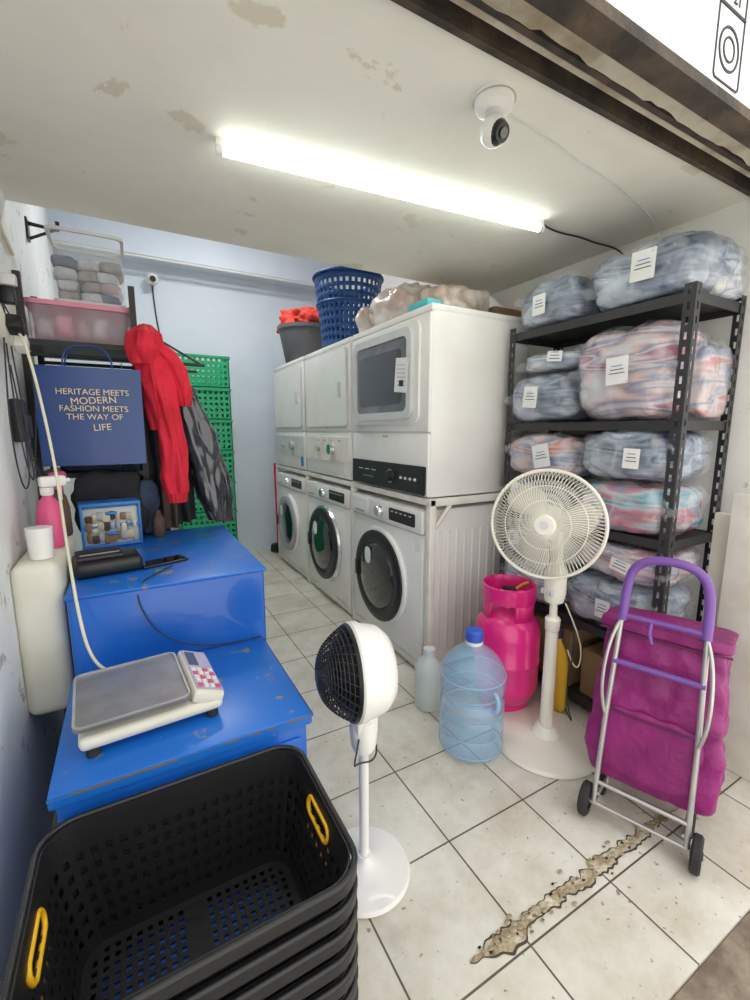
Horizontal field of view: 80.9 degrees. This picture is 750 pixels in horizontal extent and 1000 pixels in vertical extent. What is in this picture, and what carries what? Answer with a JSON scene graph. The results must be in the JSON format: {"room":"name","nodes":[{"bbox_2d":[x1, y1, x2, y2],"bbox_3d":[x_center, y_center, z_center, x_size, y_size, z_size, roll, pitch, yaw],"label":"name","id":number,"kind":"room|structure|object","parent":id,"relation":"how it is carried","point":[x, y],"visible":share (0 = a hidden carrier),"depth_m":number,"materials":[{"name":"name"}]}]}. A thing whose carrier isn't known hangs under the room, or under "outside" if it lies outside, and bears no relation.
{"room":"laundry","nodes":[
{"label":"laundry","id":0,"kind":"room"},
{"bbox_2d":[0,189,82,993],"bbox_3d":[-1.442,-0.570,1.675,0.150,3.200,5.058,-5,11,-31],"label":"wall","id":1,"kind":"structure","parent":0,"point":[29,743],"depth_m":1.27,"materials":[{"name":"paint"}]},
{"bbox_2d":[0,272,17,308],"bbox_3d":[-1.147,-0.644,1.372,0.060,0.120,0.100,-5,10,-29],"label":"power outlet","id":2,"kind":"object","parent":1,"relation":"attached to","point":[8,281],"depth_m":1.35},
{"bbox_2d":[0,304,29,359],"bbox_3d":[-1.127,-0.521,1.368,0.070,0.142,0.234,-5,10,-29],"label":"power strip","id":3,"kind":"object","parent":1,"relation":"attached to","point":[11,325],"visible":0.91,"depth_m":1.35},
{"bbox_2d":[3,337,29,488],"bbox_3d":[-1.107,-0.273,1.349,0.027,0.488,0.125,-5,10,-29],"label":"cable","id":4,"kind":"object","parent":3,"relation":"hanging from","point":[3,337],"visible":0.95,"depth_m":1.34,"materials":[{"name":"black plastic"}]},
{"bbox_2d":[3,308,34,479],"bbox_3d":[-1.105,-0.332,1.362,0.031,0.534,0.194,-8,12,-40],"label":"cable","id":5,"kind":"object","parent":3,"relation":"hanging from","point":[33,478],"visible":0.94,"depth_m":1.36,"materials":[{"name":"black plastic"}]},
{"bbox_2d":[18,333,104,668],"bbox_3d":[-0.902,-0.012,1.261,0.597,0.996,0.102,6,11,32],"label":"cable","id":6,"kind":"object","parent":3,"relation":"hanging from","point":[88,648],"visible":0.79,"depth_m":1.33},
{"bbox_2d":[9,398,33,441],"bbox_3d":[-1.169,-0.262,1.455,0.045,0.140,0.090,-5,10,-29],"label":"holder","id":7,"kind":"object","parent":1,"relation":"attached to","point":[16,436],"visible":0.75,"depth_m":1.42,"materials":[{"name":"black plastic"}]},
{"bbox_2d":[4,304,40,491],"bbox_3d":[-1.178,-0.320,1.496,0.061,0.640,0.118,-5,10,-29],"label":"cable","id":8,"kind":"object","parent":1,"relation":"attached to","point":[37,468],"visible":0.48,"depth_m":1.52,"materials":[{"name":"black plastic"}]},
{"bbox_2d":[24,216,59,242],"bbox_3d":[-1.664,-1.349,2.208,0.140,0.110,0.060,-5,10,-29],"label":"wall bracket","id":9,"kind":"object","parent":1,"relation":"attached to","point":[27,223],"visible":0.84,"depth_m":2.19,"materials":[{"name":"black metal"}]},
{"bbox_2d":[10,535,75,714],"bbox_3d":[-1.061,0.376,1.455,0.117,0.460,0.460,-5,10,-29],"label":"jug","id":10,"kind":"object","parent":1,"relation":"attached to","point":[39,587],"visible":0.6,"depth_m":1.26,"materials":[{"name":"plastic"}]},
{"bbox_2d":[24,525,54,559],"bbox_3d":[-0.973,0.122,1.279,0.066,0.092,0.066,-5,10,-29],"label":"cap","id":11,"kind":"object","parent":10,"relation":"on","point":[39,539],"visible":1,"depth_m":1.26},
{"bbox_2d":[36,475,69,547],"bbox_3d":[-1.025,0.035,1.406,0.074,0.225,0.102,6,11,32],"label":"spray bottle","id":12,"kind":"object","parent":10,"relation":"on","point":[48,508],"visible":0.82,"depth_m":1.38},
{"bbox_2d":[48,471,72,536],"bbox_3d":[-1.109,0.013,1.547,0.074,0.225,0.102,-1,9,-8],"label":"spray bottle","id":13,"kind":"object","parent":10,"relation":"on","point":[66,507],"visible":0.28,"depth_m":1.53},
{"bbox_2d":[53,240,336,288],"bbox_3d":[-1.441,-2.123,4.053,2.500,0.024,0.024,-5,10,-29],"label":"trim","id":14,"kind":"structure","parent":1,"relation":"attached to","point":[54,241],"depth_m":3.88,"materials":[{"name":"white paint"}]},
{"bbox_2d":[53,249,316,550],"bbox_3d":[-1.594,-1.019,4.496,2.890,3.200,0.150,-5,10,-29],"label":"wall","id":15,"kind":"structure","parent":0,"point":[236,319],"depth_m":4.48,"materials":[{"name":"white paint"}]},
{"bbox_2d":[47,208,342,290],"bbox_3d":[-1.491,-2.368,4.126,2.560,0.420,0.220,-5,10,-29],"label":"beam","id":16,"kind":"structure","parent":15,"relation":"attached to","point":[138,240],"depth_m":3.94,"materials":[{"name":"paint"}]},
{"bbox_2d":[0,0,749,294],"bbox_3d":[-0.057,-1.204,1.619,2.640,0.130,1.420,-5,10,-29],"label":"ceiling","id":17,"kind":"structure","parent":0,"point":[112,110],"depth_m":1.33,"materials":[{"name":"paint"}]},
{"bbox_2d":[215,136,544,232],"bbox_3d":[0.113,-1.112,1.596,1.305,0.045,0.030,-4,10,-24],"label":"fluorescent light","id":18,"kind":"object","parent":17,"relation":"attached to","point":[224,147],"visible":1,"depth_m":1.52,"materials":[{"name":"plastic"}]},
{"bbox_2d":[473,81,661,233],"bbox_3d":[0.753,-1.066,1.551,1.275,0.122,0.112,-8,12,-41],"label":"security camera","id":19,"kind":"object","parent":17,"relation":"attached to","point":[495,100],"visible":1,"depth_m":1.15,"materials":[{"name":"white plastic"}]},
{"bbox_2d":[52,548,749,999],"bbox_3d":[-0.323,0.929,2.817,4.000,0.120,4.880,-5,10,-29],"label":"floor","id":20,"kind":"structure","parent":0,"point":[484,842],"depth_m":1.34,"materials":[{"name":"tile"}]},
{"bbox_2d":[11,270,203,712],"bbox_3d":[-1.181,0.012,2.153,0.677,1.900,0.408,-5,10,-29],"label":"rack","id":21,"kind":"object","parent":20,"relation":"on","point":[41,348],"visible":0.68,"depth_m":1.85,"materials":[{"name":"black metal"}]},
{"bbox_2d":[23,297,130,345],"bbox_3d":[-1.290,-0.753,1.957,0.385,0.158,0.325,-5,10,-29],"label":"storage tote","id":22,"kind":"object","parent":21,"relation":"on","point":[56,319],"visible":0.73,"depth_m":1.86,"materials":[{"name":"plastic"}]},
{"bbox_2d":[44,224,126,307],"bbox_3d":[-1.246,-0.975,1.924,0.275,0.284,0.255,-5,10,-29],"label":"storage tote","id":23,"kind":"object","parent":22,"relation":"on","point":[87,281],"visible":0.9,"depth_m":1.85,"materials":[{"name":"clear plastic"}]},
{"bbox_2d":[28,338,129,362],"bbox_3d":[-1.297,-0.664,1.980,0.407,0.020,0.408,-5,10,-29],"label":"shelf","id":24,"kind":"object","parent":21,"relation":"attached to","point":[36,345],"depth_m":1.85,"materials":[{"name":"black metal"}]},
{"bbox_2d":[33,345,146,466],"bbox_3d":[-1.112,-0.372,1.731,0.352,0.461,0.129,-5,10,-29],"label":"shopping bag","id":25,"kind":"object","parent":21,"relation":"hanging from","point":[94,416],"visible":1,"depth_m":1.69,"materials":[{"name":"blue paper"}]},
{"bbox_2d":[37,467,148,477],"bbox_3d":[-1.297,-0.136,2.064,0.407,0.020,0.408,-5,10,-29],"label":"shelf","id":26,"kind":"object","parent":21,"relation":"attached to","point":[145,471],"depth_m":1.93,"materials":[{"name":"black metal"}]},
{"bbox_2d":[60,464,131,471],"bbox_3d":[-1.289,-0.220,2.047,0.309,0.153,0.320,-5,10,-29],"label":"folded clothes","id":27,"kind":"object","parent":21,"relation":"on","point":[114,467],"visible":0.15,"depth_m":1.92,"materials":[{"name":"fabric"}]},
{"bbox_2d":[141,391,170,530],"bbox_3d":[-1.081,-0.241,2.111,0.129,0.812,0.256,-2,9,-14],"label":"garment","id":28,"kind":"object","parent":21,"relation":"hanging from","point":[151,435],"visible":0.12,"depth_m":2.03,"materials":[{"name":"fabric"}]},
{"bbox_2d":[124,323,191,502],"bbox_3d":[-0.884,-0.345,1.837,0.239,0.725,0.163,-5,10,-29],"label":"hoodie","id":29,"kind":"object","parent":21,"relation":"hanging from","point":[165,382],"visible":1,"depth_m":1.82,"materials":[{"name":"fabric"}]},
{"bbox_2d":[124,323,165,363],"bbox_3d":[-0.924,-0.621,1.755,0.138,0.155,0.131,1,9,5],"label":"hood","id":30,"kind":"object","parent":29,"relation":"attached to","point":[143,344],"depth_m":1.72,"materials":[{"name":"fabric"}]},
{"bbox_2d":[156,430,183,528],"bbox_3d":[-1.022,-0.260,2.138,0.118,0.762,0.316,-5,10,-29],"label":"garment","id":31,"kind":"object","parent":21,"relation":"hanging from","point":[170,510],"visible":0.06,"depth_m":2.08,"materials":[{"name":"fabric"}]},
{"bbox_2d":[177,456,195,522],"bbox_3d":[-0.971,-0.266,2.171,0.113,0.722,0.319,-5,10,-29],"label":"garment","id":32,"kind":"object","parent":21,"relation":"hanging from","point":[186,510],"visible":0.06,"depth_m":2.13,"materials":[{"name":"fabric"}]},
{"bbox_2d":[179,387,233,522],"bbox_3d":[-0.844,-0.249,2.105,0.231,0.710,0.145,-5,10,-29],"label":"garment cover","id":33,"kind":"object","parent":21,"relation":"hanging from","point":[204,453],"visible":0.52,"depth_m":2.08,"materials":[{"name":"fabric"}]},
{"bbox_2d":[64,525,265,676],"bbox_3d":[-0.797,0.612,1.753,0.575,0.840,0.775,-5,10,-29],"label":"box","id":34,"kind":"object","parent":20,"relation":"on","point":[215,595],"visible":0.25,"depth_m":1.40,"materials":[{"name":"paint"}]},
{"bbox_2d":[71,546,142,578],"bbox_3d":[-0.887,0.200,1.458,0.190,0.064,0.155,-7,11,-37],"label":"receipt printer","id":35,"kind":"object","parent":34,"relation":"on","point":[90,563],"visible":0.99,"depth_m":1.41,"materials":[{"name":"black plastic"}]},
{"bbox_2d":[77,497,142,549],"bbox_3d":[-1.064,0.091,1.774,0.212,0.178,0.120,-6,11,-35],"label":"picture frame","id":36,"kind":"object","parent":34,"relation":"on","point":[105,522],"visible":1,"depth_m":1.74,"materials":[{"name":"cardboard"}]},
{"bbox_2d":[71,470,159,532],"bbox_3d":[-1.103,0.011,1.885,0.331,0.289,0.079,-5,10,-29],"label":"tote bag","id":37,"kind":"object","parent":34,"relation":"on","point":[95,484],"visible":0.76,"depth_m":1.86,"materials":[{"name":"fabric"}]},
{"bbox_2d":[152,510,165,536],"bbox_3d":[-0.943,0.100,1.918,0.048,0.115,0.048,-5,10,-29],"label":"soap bottle","id":38,"kind":"object","parent":34,"relation":"on","point":[158,520],"visible":1,"depth_m":1.90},
{"bbox_2d":[142,554,187,568],"bbox_3d":[-0.742,0.214,1.540,0.072,0.008,0.150,8,12,42],"label":"smartphone","id":39,"kind":"object","parent":34,"relation":"on","point":[175,558],"visible":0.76,"depth_m":1.53,"materials":[{"name":"black plastic"}]},
{"bbox_2d":[137,565,261,645],"bbox_3d":[-0.553,0.357,1.397,0.314,0.239,0.203,1,9,8],"label":"cable","id":40,"kind":"object","parent":34,"relation":"on","point":[153,626],"visible":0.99,"depth_m":1.38,"materials":[{"name":"black plastic"}]},
{"bbox_2d":[46,638,312,823],"bbox_3d":[-0.507,0.818,1.222,0.544,0.600,0.472,-5,10,-29],"label":"table","id":41,"kind":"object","parent":20,"relation":"on","point":[261,708],"depth_m":1.02,"materials":[{"name":"paint"}]},
{"bbox_2d":[72,650,223,757],"bbox_3d":[-0.566,0.488,1.103,0.311,0.085,0.250,-6,11,-33],"label":"digital scale","id":42,"kind":"object","parent":41,"relation":"on","point":[115,703],"visible":1,"depth_m":1.05,"materials":[{"name":"white plastic"}]},
{"bbox_2d":[276,470,337,577],"bbox_3d":[-0.533,0.188,4.231,0.696,0.900,0.806,-5,10,-29],"label":"washing machine","id":43,"kind":"object","parent":20,"relation":"on","point":[292,509],"visible":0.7,"depth_m":3.96,"materials":[{"name":"white metal"}]},
{"bbox_2d":[307,477,387,613],"bbox_3d":[-0.117,0.305,3.493,0.696,0.900,0.806,-5,10,-29],"label":"washing machine","id":44,"kind":"object","parent":20,"relation":"on","point":[329,534],"visible":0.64,"depth_m":3.22,"materials":[{"name":"white metal"}]},
{"bbox_2d":[347,985,358,999],"bbox_3d":[-0.324,1.046,0.859,0.513,0.260,0.383,-5,10,-29],"label":"laundry basket","id":45,"kind":"object","parent":20,"relation":"on","point":[357,992],"visible":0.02,"depth_m":0.82,"materials":[{"name":"black plastic"}]},
{"bbox_2d":[339,962,357,999],"bbox_3d":[-0.324,0.997,0.851,0.513,0.260,0.383,-5,10,-29],"label":"laundry basket","id":46,"kind":"object","parent":45,"relation":"on","point":[350,995],"visible":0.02,"depth_m":0.79,"materials":[{"name":"black plastic"}]},
{"bbox_2d":[307,940,357,999],"bbox_3d":[-0.324,0.949,0.844,0.513,0.260,0.383,-5,10,-29],"label":"laundry basket","id":47,"kind":"object","parent":46,"relation":"on","point":[338,988],"visible":0.07,"depth_m":0.76,"materials":[{"name":"black plastic"}]},
{"bbox_2d":[268,916,357,999],"bbox_3d":[-0.324,0.901,0.836,0.513,0.260,0.383,-5,10,-29],"label":"laundry basket","id":48,"kind":"object","parent":47,"relation":"on","point":[317,980],"visible":0.18,"depth_m":0.74,"materials":[{"name":"black plastic"}]},
{"bbox_2d":[69,795,357,999],"bbox_3d":[-0.324,0.852,0.828,0.513,0.260,0.383,-5,10,-29],"label":"laundry basket","id":49,"kind":"object","parent":48,"relation":"on","point":[276,981],"visible":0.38,"depth_m":0.71,"materials":[{"name":"black plastic"}]},
{"bbox_2d":[25,777,357,999],"bbox_3d":[-0.324,0.804,0.821,0.513,0.260,0.383,-5,10,-29],"label":"laundry basket","id":50,"kind":"object","parent":49,"relation":"on","point":[230,982],"visible":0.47,"depth_m":0.84,"materials":[{"name":"black plastic"}]},
{"bbox_2d":[0,745,357,999],"bbox_3d":[-0.324,0.755,0.813,0.513,0.260,0.383,-5,10,-29],"label":"laundry basket","id":51,"kind":"object","parent":50,"relation":"on","point":[80,832],"visible":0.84,"depth_m":0.89,"materials":[{"name":"black plastic"}]},
{"bbox_2d":[95,884,289,999],"bbox_3d":[-0.324,0.902,0.837,0.364,0.031,0.245,-5,10,-29],"label":"cloth","id":52,"kind":"object","parent":50,"relation":"in","point":[141,983],"visible":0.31,"depth_m":0.88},
{"bbox_2d":[315,621,410,918],"bbox_3d":[-0.032,0.721,1.256,0.275,0.782,0.275,-6,11,-32],"label":"fan","id":53,"kind":"object","parent":20,"relation":"on","point":[359,671],"visible":0.99,"depth_m":1.18,"materials":[{"name":"plastic"}]},
{"bbox_2d":[315,626,359,722],"bbox_3d":[-0.114,0.471,1.185,0.089,0.250,0.251,-3,10,-19],"label":"grille","id":54,"kind":"object","parent":53,"relation":"attached to","point":[340,671],"depth_m":1.12,"materials":[{"name":"black plastic"}]},
{"bbox_2d":[276,464,522,645],"bbox_3d":[-0.068,0.271,3.509,0.670,0.962,2.598,-5,10,-29],"label":"stand","id":55,"kind":"object","parent":20,"relation":"on","point":[432,524],"visible":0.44,"depth_m":2.28,"materials":[{"name":"metal"}]},
{"bbox_2d":[274,356,307,469],"bbox_3d":[-0.505,-0.776,4.082,0.693,0.919,0.836,-5,10,-29],"label":"dryer","id":56,"kind":"object","parent":55,"relation":"on","point":[289,378],"visible":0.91,"depth_m":3.83,"materials":[{"name":"white metal"}]},
{"bbox_2d":[276,306,322,362],"bbox_3d":[-0.613,-1.471,3.958,0.516,0.491,0.510,-5,10,-29],"label":"plastic tub","id":57,"kind":"object","parent":56,"relation":"on","point":[299,330],"visible":0.72,"depth_m":3.78,"materials":[{"name":"grey plastic"}]},
{"bbox_2d":[305,336,354,480],"bbox_3d":[-0.089,-0.658,3.345,0.693,0.919,0.836,-5,10,-29],"label":"dryer","id":58,"kind":"object","parent":55,"relation":"on","point":[329,369],"visible":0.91,"depth_m":3.09,"materials":[{"name":"white metal"}]},
{"bbox_2d":[312,266,383,347],"bbox_3d":[-0.197,-1.370,3.264,0.525,0.510,0.525,3,10,19],"label":"laundry basket","id":59,"kind":"object","parent":58,"relation":"on","point":[332,306],"visible":0.73,"depth_m":3.07,"materials":[{"name":"plastic"}]},
{"bbox_2d":[355,307,371,332],"bbox_3d":[-0.005,-1.165,2.904,0.198,0.212,0.241,6,11,32],"label":"package","id":60,"kind":"object","parent":58,"relation":"on","point":[363,323],"visible":0.28,"depth_m":2.83},
{"bbox_2d":[353,302,527,497],"bbox_3d":[0.327,-0.541,2.607,0.691,0.919,0.836,-5,10,-29],"label":"dryer","id":61,"kind":"object","parent":55,"relation":"on","point":[430,381],"visible":1,"depth_m":2.26,"materials":[{"name":"white metal"}]},
{"bbox_2d":[369,282,430,326],"bbox_3d":[0.200,-1.175,2.732,0.398,0.285,0.485,-8,12,-40],"label":"package","id":62,"kind":"object","parent":61,"relation":"on","point":[393,302],"visible":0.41,"depth_m":2.58},
{"bbox_2d":[420,284,488,311],"bbox_3d":[0.428,-1.086,2.457,0.425,0.194,0.315,-6,11,-34],"label":"package","id":63,"kind":"object","parent":61,"relation":"on","point":[459,295],"visible":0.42,"depth_m":2.33},
{"bbox_2d":[488,306,521,316],"bbox_3d":[0.723,-1.082,2.698,0.220,0.120,0.250,-5,10,-29],"label":"cardboard box","id":64,"kind":"object","parent":61,"relation":"on","point":[495,309],"visible":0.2,"depth_m":2.57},
{"bbox_2d":[414,645,442,711],"bbox_3d":[0.255,0.835,2.084,0.132,0.289,0.132,-5,10,-29],"label":"bottle","id":65,"kind":"object","parent":20,"relation":"on","point":[428,676],"visible":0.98,"depth_m":2.04,"materials":[{"name":"grey plastic"}]},
{"bbox_2d":[353,489,513,666],"bbox_3d":[0.299,0.422,2.755,0.696,0.900,0.806,-5,10,-29],"label":"washing machine","id":66,"kind":"object","parent":20,"relation":"on","point":[390,532],"visible":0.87,"depth_m":2.42,"materials":[{"name":"white metal"}]},
{"bbox_2d":[439,626,506,761],"bbox_3d":[0.399,0.766,1.801,0.264,0.504,0.264,5,10,27],"label":"water bottle","id":67,"kind":"object","parent":20,"relation":"on","point":[473,634],"visible":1,"depth_m":1.74,"materials":[{"name":"plastic"}]},
{"bbox_2d":[473,574,540,714],"bbox_3d":[0.667,0.672,2.122,0.427,0.606,0.302,-8,12,-42],"label":"gas cylinder","id":68,"kind":"object","parent":20,"relation":"on","point":[508,622],"visible":0.94,"depth_m":1.97,"materials":[{"name":"metal"}]},
{"bbox_2d":[490,468,608,779],"bbox_3d":[0.758,0.447,1.790,0.509,1.154,0.413,-5,10,-29],"label":"pedestal fan","id":69,"kind":"object","parent":20,"relation":"on","point":[543,741],"visible":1,"depth_m":1.72,"materials":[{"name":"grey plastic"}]},
{"bbox_2d":[490,468,608,579],"bbox_3d":[0.654,0.092,1.681,0.426,0.424,0.055,5,10,28],"label":"grille","id":70,"kind":"object","parent":69,"relation":"attached to","point":[550,522],"depth_m":1.66,"materials":[{"name":"plastic"}]},
{"bbox_2d":[553,626,567,712],"bbox_3d":[0.846,0.783,2.062,0.072,0.399,0.120,-5,10,-29],"label":"detergent bottle","id":71,"kind":"object","parent":20,"relation":"on","point":[562,661],"visible":0.52,"depth_m":2.02,"materials":[{"name":"yellow"}]},
{"bbox_2d":[478,811,667,953],"bbox_3d":[0.622,1.102,1.301,0.816,0.004,0.092,-5,10,-29],"label":"rubble","id":72,"kind":"object","parent":20,"relation":"on","point":[497,941],"visible":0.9,"depth_m":1.23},
{"bbox_2d":[470,807,678,963],"bbox_3d":[0.649,1.105,1.306,0.940,0.001,0.058,-5,10,-29],"label":"floor crack","id":73,"kind":"structure","parent":20,"relation":"on","point":[600,863],"depth_m":1.25,"materials":[{"name":"concrete"}]},
{"bbox_2d":[499,281,746,710],"bbox_3d":[1.046,0.073,2.085,0.366,1.800,0.846,-5,10,-29],"label":"storage rack","id":74,"kind":"object","parent":20,"relation":"on","point":[694,306],"visible":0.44,"depth_m":1.74,"materials":[{"name":"black metal"}]},
{"bbox_2d":[506,555,590,605],"bbox_3d":[0.917,0.387,2.302,0.410,0.243,0.442,-5,10,-29],"label":"package","id":75,"kind":"object","parent":74,"relation":"on","point":[511,570],"visible":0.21,"depth_m":2.17,"materials":[{"name":"plastic"}]},
{"bbox_2d":[508,520,597,563],"bbox_3d":[0.922,0.198,2.270,0.402,0.201,0.432,-6,11,-32],"label":"package","id":76,"kind":"object","parent":75,"relation":"on","point":[524,520],"visible":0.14,"depth_m":2.11,"materials":[{"name":"plastic"}]},
{"bbox_2d":[509,475,597,512],"bbox_3d":[0.917,-0.033,2.245,0.398,0.217,0.431,-5,10,-29],"label":"package","id":77,"kind":"object","parent":74,"relation":"on","point":[589,481],"visible":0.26,"depth_m":2.07,"materials":[{"name":"plastic"}]},
{"bbox_2d":[510,433,591,476],"bbox_3d":[0.917,-0.228,2.193,0.418,0.241,0.425,-6,11,-32],"label":"package","id":78,"kind":"object","parent":77,"relation":"on","point":[562,451],"visible":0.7,"depth_m":2.03,"materials":[{"name":"plastic"}]},
{"bbox_2d":[513,373,594,421],"bbox_3d":[0.912,-0.499,2.171,0.413,0.256,0.412,-5,10,-29],"label":"package","id":79,"kind":"object","parent":74,"relation":"on","point":[550,397],"visible":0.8,"depth_m":2.04,"materials":[{"name":"plastic"}]},
{"bbox_2d":[526,350,581,374],"bbox_3d":[0.938,-0.666,2.141,0.372,0.124,0.379,-6,11,-34],"label":"package","id":80,"kind":"object","parent":79,"relation":"on","point":[554,362],"visible":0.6,"depth_m":2.04,"materials":[{"name":"plastic"}]},
{"bbox_2d":[522,275,601,330],"bbox_3d":[0.928,-0.929,2.112,0.389,0.251,0.412,-4,10,-26],"label":"package","id":81,"kind":"object","parent":74,"relation":"on","point":[569,297],"visible":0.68,"depth_m":1.98,"materials":[{"name":"plastic"}]},
{"bbox_2d":[534,608,604,685],"bbox_3d":[0.964,0.721,2.338,0.300,0.278,0.400,-5,10,-29],"label":"cardboard box","id":82,"kind":"object","parent":74,"relation":"on","point":[587,639],"visible":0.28,"depth_m":2.13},
{"bbox_2d":[579,641,603,698],"bbox_3d":[1.163,0.805,2.000,0.290,0.218,0.300,-5,10,-29],"label":"cardboard box","id":83,"kind":"object","parent":74,"relation":"on","point":[592,655],"visible":0.23,"depth_m":2.02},
{"bbox_2d":[568,568,691,625],"bbox_3d":[1.116,0.437,1.949,0.399,0.255,0.462,-5,10,-29],"label":"package","id":84,"kind":"object","parent":74,"relation":"on","point":[592,592],"visible":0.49,"depth_m":1.85,"materials":[{"name":"plastic"}]},
{"bbox_2d":[581,537,699,586],"bbox_3d":[1.136,0.249,1.905,0.394,0.188,0.432,-5,10,-29],"label":"package","id":85,"kind":"object","parent":84,"relation":"on","point":[617,557],"visible":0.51,"depth_m":1.78,"materials":[{"name":"plastic"}]},
{"bbox_2d":[581,478,703,533],"bbox_3d":[1.124,0.011,1.879,0.412,0.235,0.443,-5,10,-29],"label":"package","id":86,"kind":"object","parent":74,"relation":"on","point":[632,505],"visible":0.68,"depth_m":1.74,"materials":[{"name":"plastic"}]},
{"bbox_2d":[582,430,708,480],"bbox_3d":[1.118,-0.194,1.848,0.393,0.241,0.437,-5,10,-29],"label":"package","id":87,"kind":"object","parent":86,"relation":"on","point":[641,455],"visible":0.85,"depth_m":1.71,"materials":[{"name":"plastic"}]},
{"bbox_2d":[579,319,706,420],"bbox_3d":[1.098,-0.516,1.830,0.414,0.410,0.457,-6,11,-32],"label":"package","id":88,"kind":"object","parent":74,"relation":"on","point":[629,375],"visible":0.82,"depth_m":1.69,"materials":[{"name":"plastic"}]},
{"bbox_2d":[593,230,739,311],"bbox_3d":[1.131,-0.878,1.742,0.411,0.256,0.471,-6,11,-32],"label":"package","id":89,"kind":"object","parent":74,"relation":"on","point":[660,268],"visible":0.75,"depth_m":1.58,"materials":[{"name":"plastic"}]},
{"bbox_2d":[686,345,733,417],"bbox_3d":[1.287,-0.458,1.708,0.271,0.303,0.136,-6,11,-32],"label":"package","id":90,"kind":"object","parent":74,"relation":"on","point":[713,367],"visible":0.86,"depth_m":1.66},
{"bbox_2d":[709,254,744,300],"bbox_3d":[1.292,-0.839,1.667,0.244,0.206,0.160,-5,10,-29],"label":"package","id":91,"kind":"object","parent":74,"relation":"on","point":[732,289],"visible":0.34,"depth_m":1.63},
{"bbox_2d":[577,556,738,876],"bbox_3d":[0.949,0.623,1.469,0.394,0.909,0.443,8,12,40],"label":"shopping trolley","id":92,"kind":"object","parent":20,"relation":"on","point":[657,726],"visible":1,"depth_m":1.39,"materials":[{"name":"purple fabric"}]},
{"bbox_2d":[702,512,730,625],"bbox_3d":[1.401,0.544,1.734,0.030,0.980,0.200,-5,10,-29],"label":"board","id":93,"kind":"object","parent":20,"relation":"on","point":[721,520],"visible":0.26,"depth_m":1.74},
{"bbox_2d":[717,493,749,781],"bbox_3d":[1.410,0.524,1.573,0.035,1.070,0.320,-5,10,-29],"label":"board","id":94,"kind":"object","parent":20,"relation":"on","point":[734,605],"visible":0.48,"depth_m":1.64,"materials":[{"name":"white"}]},
{"bbox_3d":[-1.596,0.504,4.233,0.500,0.275,0.360,-5,10,-29],"label":"plastic crate","id":95,"kind":"object","parent":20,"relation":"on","visible":0},
{"bbox_2d":[178,510,237,538],"bbox_3d":[-1.596,0.229,4.189,0.500,0.275,0.360,-5,10,-29],"label":"plastic crate","id":96,"kind":"object","parent":95,"relation":"on","point":[231,527],"visible":0.37,"depth_m":4.07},
{"bbox_2d":[194,481,235,513],"bbox_3d":[-1.596,-0.045,4.146,0.500,0.275,0.360,-5,10,-29],"label":"plastic crate","id":97,"kind":"object","parent":96,"relation":"on","point":[199,508],"visible":0.13,"depth_m":4.08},
{"bbox_2d":[192,451,234,480],"bbox_3d":[-1.596,-0.320,4.102,0.500,0.275,0.360,-5,10,-29],"label":"plastic crate","id":98,"kind":"object","parent":97,"relation":"on","point":[228,456],"visible":0.24,"depth_m":4.06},
{"bbox_2d":[209,420,232,450],"bbox_3d":[-1.596,-0.595,4.058,0.500,0.275,0.360,-5,10,-29],"label":"plastic crate","id":99,"kind":"object","parent":98,"relation":"on","point":[226,425],"visible":0.4,"depth_m":4.00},
{"bbox_2d":[193,387,231,419],"bbox_3d":[-1.596,-0.869,4.015,0.500,0.275,0.360,-5,10,-29],"label":"plastic crate","id":100,"kind":"object","parent":99,"relation":"on","point":[222,402],"visible":0.51,"depth_m":3.94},
{"bbox_2d":[177,353,229,388],"bbox_3d":[-1.596,-1.144,3.971,0.500,0.275,0.360,-5,10,-29],"label":"plastic crate","id":101,"kind":"object","parent":100,"relation":"on","point":[224,379],"visible":0.59,"depth_m":3.87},
{"bbox_2d":[343,199,749,620],"bbox_3d":[0.637,-0.832,3.321,0.150,3.200,4.100,-5,10,-29],"label":"wall","id":102,"kind":"structure","parent":0,"point":[733,222],"depth_m":1.83,"materials":[{"name":"white paint"}]},
{"bbox_2d":[482,0,749,165],"bbox_3d":[0.724,-1.042,1.119,1.900,0.054,0.043,-5,10,-29],"label":"board","id":103,"kind":"object","parent":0,"point":[521,11],"depth_m":1.04,"materials":[{"name":"wood"}]},
{"bbox_3d":[0.514,-1.669,0.882,4.000,0.980,0.080,-5,10,-29],"label":"wall","id":104,"kind":"structure","parent":0,"visible":0},
{"bbox_3d":[0.224,-1.108,0.915,3.440,0.120,0.085,-5,10,-29],"label":"channel web","id":105,"kind":"object","parent":104,"relation":"attached to","visible":0},
{"bbox_2d":[390,0,749,196],"bbox_3d":[0.075,-1.020,0.887,3.140,0.045,0.018,-5,10,-29],"label":"rail","id":106,"kind":"object","parent":105,"relation":"attached to","point":[447,15],"visible":1,"depth_m":1.09,"materials":[{"name":"metal"}]},
{"bbox_2d":[450,0,749,177],"bbox_3d":[0.093,-1.020,0.855,3.140,0.015,0.015,-5,10,-29],"label":"rod","id":107,"kind":"object","parent":105,"relation":"attached to","point":[464,4],"visible":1,"depth_m":1.09,"materials":[{"name":"metal"}]},
{"bbox_2d":[466,0,749,171],"bbox_3d":[0.113,-1.007,0.822,3.140,0.050,0.015,-5,10,-29],"label":"channel lip","id":108,"kind":"object","parent":105,"relation":"attached to","point":[539,37],"visible":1,"depth_m":1.05,"materials":[{"name":"metal"}]},
{"bbox_3d":[0.278,-1.085,0.821,3.440,0.145,0.124,-5,10,-29],"label":"ledge","id":109,"kind":"object","parent":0,"visible":0},
{"bbox_2d":[524,0,749,148],"bbox_3d":[1.075,-1.266,1.122,2.050,0.692,0.051,-5,10,-29],"label":"shop sign","id":110,"kind":"object","parent":109,"relation":"attached to","point":[695,52],"visible":1,"depth_m":0.92,"materials":[{"name":"plastic"}]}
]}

